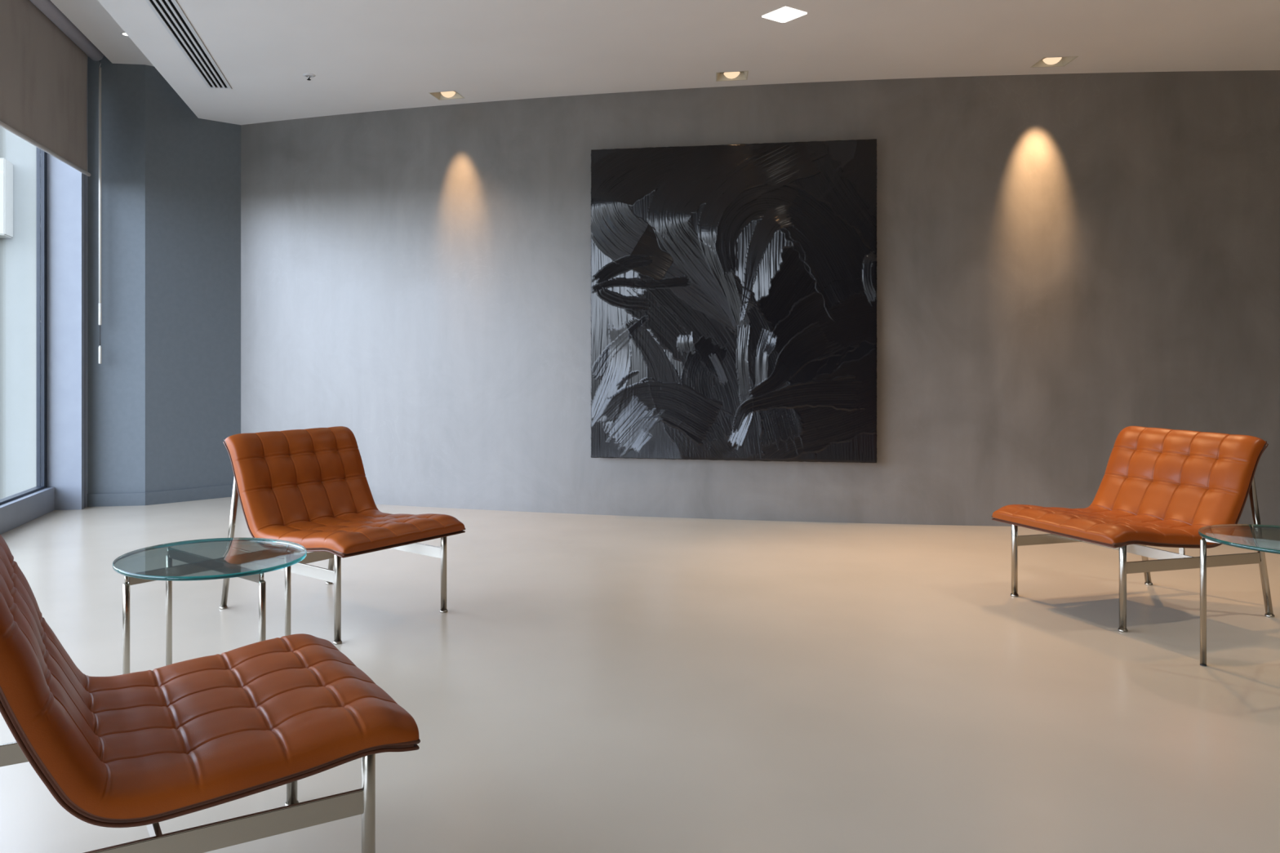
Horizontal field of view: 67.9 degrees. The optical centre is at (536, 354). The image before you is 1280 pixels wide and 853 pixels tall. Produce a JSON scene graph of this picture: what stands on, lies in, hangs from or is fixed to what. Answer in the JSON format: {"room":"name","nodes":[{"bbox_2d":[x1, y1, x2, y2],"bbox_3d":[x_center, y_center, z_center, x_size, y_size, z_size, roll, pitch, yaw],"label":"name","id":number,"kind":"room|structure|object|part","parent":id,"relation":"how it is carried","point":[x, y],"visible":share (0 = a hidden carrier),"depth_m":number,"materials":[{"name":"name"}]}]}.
{"room":"office lobby","nodes":[
{"label":"office lobby","id":0,"kind":"room"},
{"bbox_2d":[49,0,153,66],"bbox_3d":[-1.836,-2.161,0.860,0.570,0.278,13.100,0,0,-8],"label":"ceiling","id":1,"kind":"structure","parent":0,"point":[90,17],"depth_m":5.86,"materials":[{"name":"white paint"}]},
{"bbox_2d":[88,54,240,493],"bbox_3d":[-2.669,-0.625,6.788,1.074,3.350,0.326,0,0,-28],"label":"wall","id":2,"kind":"structure","parent":0,"point":[164,393],"depth_m":6.63,"materials":[{"name":"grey paint"}]},
{"bbox_2d":[40,56,88,510],"bbox_3d":[-3.235,-0.625,6.432,0.280,3.350,0.131,0,0,-8],"label":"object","id":3,"kind":"structure","parent":2,"relation":"attached to","point":[67,187],"depth_m":6.37,"materials":[{"name":"blue"}]},
{"bbox_2d":[87,484,233,506],"bbox_3d":[-2.623,1.006,6.702,1.042,0.089,0.147,0,0,-29],"label":"baseboard","id":4,"kind":"structure","parent":2,"relation":"attached to","point":[99,500],"depth_m":6.62,"materials":[{"name":"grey paint"}]},
{"bbox_2d":[0,496,1279,852],"bbox_3d":[2.638,1.110,1.023,12.724,0.120,13.554,0,0,0],"label":"floor","id":5,"kind":"structure","parent":0,"point":[586,683],"depth_m":3.02,"materials":[{"name":"concrete"}]},
{"bbox_2d":[0,487,54,534],"bbox_3d":[-2.448,0.972,0.417,0.110,0.156,12.000,0,0,-8],"label":"trim","id":6,"kind":"structure","parent":5,"relation":"on","point":[14,513],"depth_m":5.88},
{"bbox_2d":[112,537,306,674],"bbox_3d":[-0.951,0.819,2.764,0.537,0.462,0.537,0,0,41],"label":"side table","id":7,"kind":"object","parent":5,"relation":"on","point":[228,566],"visible":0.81,"depth_m":2.73,"materials":[{"name":"clear glass"}]},
{"bbox_3d":[-1.120,0.835,2.570,0.019,0.422,0.019,0,0,41],"label":"leg","id":8,"kind":"part","parent":7,"relation":"part of","materials":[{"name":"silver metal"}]},
{"bbox_3d":[-1.145,0.835,2.933,0.019,0.422,0.019,0,0,41],"label":"leg","id":9,"kind":"part","parent":7,"relation":"part of","materials":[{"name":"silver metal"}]},
{"bbox_3d":[-0.951,0.594,2.764,0.537,0.012,0.537,0,0,41],"label":"glass","id":10,"kind":"part","parent":7,"relation":"part of","materials":[{"name":"teal"}]},
{"bbox_3d":[-0.757,0.835,2.595,0.019,0.422,0.019,0,0,41],"label":"leg","id":11,"kind":"part","parent":7,"relation":"part of","materials":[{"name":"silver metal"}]},
{"bbox_3d":[-0.782,0.835,2.958,0.019,0.422,0.019,0,0,41],"label":"leg","id":12,"kind":"part","parent":7,"relation":"part of","materials":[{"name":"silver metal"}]},
{"bbox_2d":[0,534,420,852],"bbox_3d":[-0.730,0.686,1.793,0.850,0.728,0.629,0,0,-29],"label":"lounge chair","id":13,"kind":"object","parent":5,"relation":"on","point":[148,748],"visible":1,"depth_m":1.66,"materials":[{"name":"orange leather"}]},
{"bbox_3d":[-0.874,0.811,2.023,0.676,0.043,0.010,0,0,-29],"label":"rail","id":14,"kind":"part","parent":13,"relation":"part of","materials":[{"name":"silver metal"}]},
{"bbox_3d":[-0.750,0.811,1.782,0.010,0.041,0.532,0,0,-29],"label":"cross rail","id":15,"kind":"part","parent":13,"relation":"part of","materials":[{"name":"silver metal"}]},
{"bbox_3d":[-0.612,0.811,1.549,0.676,0.043,0.010,0,0,-29],"label":"rail","id":16,"kind":"part","parent":13,"relation":"part of","materials":[{"name":"silver metal"}]},
{"bbox_3d":[-0.570,0.876,2.192,0.025,0.336,0.025,0,0,-29],"label":"leg","id":17,"kind":"part","parent":13,"relation":"part of","materials":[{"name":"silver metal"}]},
{"bbox_3d":[-0.307,0.876,1.718,0.025,0.336,0.025,0,0,-29],"label":"leg","id":18,"kind":"part","parent":13,"relation":"part of","materials":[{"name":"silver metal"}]},
{"bbox_2d":[219,426,465,644],"bbox_3d":[-0.810,0.686,3.850,0.850,0.728,0.629,0,0,40],"label":"lounge chair","id":19,"kind":"object","parent":5,"relation":"on","point":[309,488],"visible":0.99,"depth_m":3.83,"materials":[{"name":"leather"}]},
{"bbox_3d":[-1.254,0.738,3.865,0.137,0.616,0.025,0,0,40],"label":"leg","id":20,"kind":"part","parent":19,"relation":"part of","materials":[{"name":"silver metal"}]},
{"bbox_3d":[-0.994,0.811,3.651,0.676,0.043,0.010,0,0,40],"label":"rail","id":21,"kind":"part","parent":19,"relation":"part of","materials":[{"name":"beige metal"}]},
{"bbox_3d":[-0.964,0.766,3.699,0.008,0.052,0.020,0,0,40],"label":"support post","id":22,"kind":"part","parent":19,"relation":"part of","materials":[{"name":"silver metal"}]},
{"bbox_3d":[-0.827,0.811,3.865,0.010,0.041,0.532,0,0,40],"label":"cross rail","id":23,"kind":"part","parent":19,"relation":"part of","materials":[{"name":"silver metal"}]},
{"bbox_3d":[-0.909,0.738,4.283,0.137,0.616,0.025,0,0,40],"label":"leg","id":24,"kind":"part","parent":19,"relation":"part of","materials":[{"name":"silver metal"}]},
{"bbox_3d":[-0.725,0.876,3.429,0.025,0.336,0.025,0,0,40],"label":"leg","id":25,"kind":"part","parent":19,"relation":"part of","materials":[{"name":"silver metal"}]},
{"bbox_2d":[225,426,464,553],"bbox_3d":[-0.778,0.528,3.823,0.765,0.412,0.629,0,0,40],"label":"cushion","id":26,"kind":"object","parent":19,"relation":"on","point":[309,488],"depth_m":3.84,"materials":[{"name":"leather"}]},
{"bbox_3d":[-0.649,0.811,4.069,0.676,0.043,0.010,0,0,40],"label":"rail","id":27,"kind":"part","parent":19,"relation":"part of","materials":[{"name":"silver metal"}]},
{"bbox_3d":[-0.380,0.876,3.847,0.025,0.336,0.025,0,0,40],"label":"leg","id":28,"kind":"part","parent":19,"relation":"part of","materials":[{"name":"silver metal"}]},
{"bbox_2d":[991,426,1275,632],"bbox_3d":[2.473,0.686,3.930,0.850,0.728,0.629,0,0,-16],"label":"lounge chair","id":29,"kind":"object","parent":5,"relation":"on","point":[1158,486],"visible":0.99,"depth_m":3.83,"materials":[{"name":"orange leather"}]},
{"bbox_3d":[2.078,0.876,4.100,0.025,0.336,0.025,0,0,-16],"label":"leg","id":30,"kind":"part","parent":29,"relation":"part of","materials":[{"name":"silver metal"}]},
{"bbox_3d":[2.414,0.811,4.195,0.676,0.043,0.010,0,0,-16],"label":"rail","id":31,"kind":"part","parent":29,"relation":"part of","materials":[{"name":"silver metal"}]},
{"bbox_3d":[2.225,0.876,3.579,0.025,0.336,0.025,0,0,-16],"label":"leg","id":32,"kind":"part","parent":29,"relation":"part of","materials":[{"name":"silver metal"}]},
{"bbox_2d":[991,426,1265,544],"bbox_3d":[2.433,0.528,3.918,0.765,0.412,0.629,0,0,-16],"label":"cushion","id":33,"kind":"object","parent":29,"relation":"on","point":[1158,486],"depth_m":3.86,"materials":[{"name":"leather"}]},
{"bbox_3d":[2.495,0.811,3.936,0.010,0.041,0.532,0,0,-16],"label":"cross rail","id":34,"kind":"part","parent":29,"relation":"part of","materials":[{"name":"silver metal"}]},
{"bbox_3d":[2.739,0.738,4.286,0.137,0.616,0.025,0,0,-16],"label":"leg","id":35,"kind":"part","parent":29,"relation":"part of","materials":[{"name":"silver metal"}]},
{"bbox_3d":[2.553,0.766,3.729,0.008,0.052,0.020,0,0,-16],"label":"support post","id":36,"kind":"part","parent":29,"relation":"part of","materials":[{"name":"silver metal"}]},
{"bbox_3d":[2.561,0.811,3.673,0.676,0.043,0.010,0,0,-16],"label":"rail","id":37,"kind":"part","parent":29,"relation":"part of","materials":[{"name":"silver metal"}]},
{"bbox_3d":[2.885,0.738,3.764,0.137,0.616,0.025,0,0,-16],"label":"leg","id":38,"kind":"part","parent":29,"relation":"part of","materials":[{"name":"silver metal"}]},
{"bbox_2d":[1198,524,1279,666],"bbox_3d":[2.437,0.819,3.005,0.537,0.462,0.537,0,0,44],"label":"side table","id":39,"kind":"object","parent":5,"relation":"on","point":[1266,545],"visible":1,"depth_m":3.17,"materials":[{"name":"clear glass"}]},
{"bbox_3d":[2.252,0.835,3.184,0.019,0.422,0.019,0,0,44],"label":"leg","id":40,"kind":"part","parent":39,"relation":"part of","materials":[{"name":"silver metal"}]},
{"bbox_3d":[2.437,0.594,3.005,0.537,0.012,0.537,0,0,44],"label":"glass","id":41,"kind":"part","parent":39,"relation":"part of","materials":[{"name":"teal"}]},
{"bbox_2d":[97,0,1279,124],"bbox_3d":[3.196,-2.000,0.882,11.409,0.580,12.937,0,0,0],"label":"ceiling","id":42,"kind":"structure","parent":0,"point":[362,55],"depth_m":5.13,"materials":[{"name":"white paint"}]},
{"bbox_2d":[145,0,231,88],"bbox_3d":[-1.822,-1.734,4.607,0.148,0.056,2.900,0,0,-8],"label":"ceiling vent","id":43,"kind":"object","parent":42,"relation":"in","point":[170,13],"visible":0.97,"depth_m":5.13,"materials":[{"name":"white metal"}]},
{"bbox_2d":[302,73,315,80],"bbox_3d":[-1.394,-1.696,5.763,0.076,0.031,0.076,0,0,0],"label":"sprinkler head","id":44,"kind":"object","parent":42,"relation":"attached to","point":[308,76],"visible":1,"depth_m":5.75},
{"bbox_2d":[429,90,464,100],"bbox_3d":[-0.594,-1.744,6.215,0.187,0.082,0.187,0,0,16],"label":"recessed light","id":45,"kind":"object","parent":42,"relation":"in","point":[451,95],"visible":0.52,"depth_m":6.26,"materials":[{"name":"beige metal"}]},
{"bbox_3d":[-0.588,-1.718,6.236,0.099,0.031,0.099,0,0,16],"label":"bulb","id":46,"kind":"part","parent":45,"relation":"part of","materials":[{"name":"white glass"}]},
{"bbox_2d":[715,71,748,81],"bbox_3d":[1.197,-1.744,5.785,0.192,0.082,0.192,0,0,11],"label":"recessed light","id":47,"kind":"object","parent":42,"relation":"in","point":[738,75],"visible":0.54,"depth_m":5.85,"materials":[{"name":"beige metal"}]},
{"bbox_3d":[1.201,-1.718,5.807,0.099,0.031,0.099,0,0,10],"label":"bulb","id":48,"kind":"part","parent":47,"relation":"part of","materials":[{"name":"white glass"}]},
{"bbox_2d":[761,6,807,22],"bbox_3d":[1.245,-1.730,4.740,0.163,0.043,0.163,0,0,-33],"label":"square ceiling light","id":49,"kind":"object","parent":42,"relation":"attached to","point":[785,14],"visible":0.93,"depth_m":4.74,"materials":[{"name":"beige plastic"}]},
{"bbox_2d":[1030,56,1078,67],"bbox_3d":[3.020,-1.744,5.504,0.192,0.082,0.192,0,0,7],"label":"recessed light","id":50,"kind":"object","parent":42,"relation":"in","point":[1045,61],"visible":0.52,"depth_m":5.54,"materials":[{"name":"beige metal"}]},
{"bbox_3d":[3.022,-1.718,5.526,0.099,0.031,0.099,0,0,6],"label":"bulb","id":51,"kind":"part","parent":50,"relation":"part of","materials":[{"name":"white glass"}]},
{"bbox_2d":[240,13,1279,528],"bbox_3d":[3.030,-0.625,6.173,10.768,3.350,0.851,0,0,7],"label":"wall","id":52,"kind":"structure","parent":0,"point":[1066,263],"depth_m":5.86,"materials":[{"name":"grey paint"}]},
{"bbox_2d":[591,138,876,462],"bbox_3d":[1.224,-0.329,5.973,1.766,1.992,0.094,0,0,10],"label":"abstract painting","id":53,"kind":"object","parent":52,"relation":"attached to","point":[734,286],"visible":1,"depth_m":5.93,"materials":[{"name":"black paint"}]},
{"bbox_3d":[-2.381,-2.265,0.477,2.427,0.070,12.462,0,0,0],"label":"ceiling","id":54,"kind":"structure","parent":0,"visible":0},
{"bbox_2d":[0,0,103,176],"bbox_3d":[-2.792,-1.727,4.920,0.114,1.026,3.064,0,0,-8],"label":"roller blind","id":55,"kind":"object","parent":54,"relation":"hanging from","point":[43,55],"visible":1,"depth_m":5.62,"materials":[{"name":"grey"}]},
{"bbox_2d":[98,60,101,364],"bbox_3d":[-2.986,-0.974,6.440,0.020,2.072,0.020,0,0,0],"label":"blind wand","id":56,"kind":"object","parent":55,"relation":"hanging from","point":[100,68],"visible":1,"depth_m":6.43,"materials":[{"name":"silver metal"}]},
{"label":"outside","id":57,"kind":"structure","parent":0,"visible":0},
{"bbox_3d":[-41.950,15.200,20.000,76.100,0.300,100.000,0,0,0],"label":"ground","id":58,"kind":"structure","parent":57,"visible":0},
{"bbox_2d":[0,126,47,504],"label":"window","id":59,"kind":"structure","parent":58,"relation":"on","point":[17,155],"depth_m":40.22,"materials":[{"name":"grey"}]}
]}

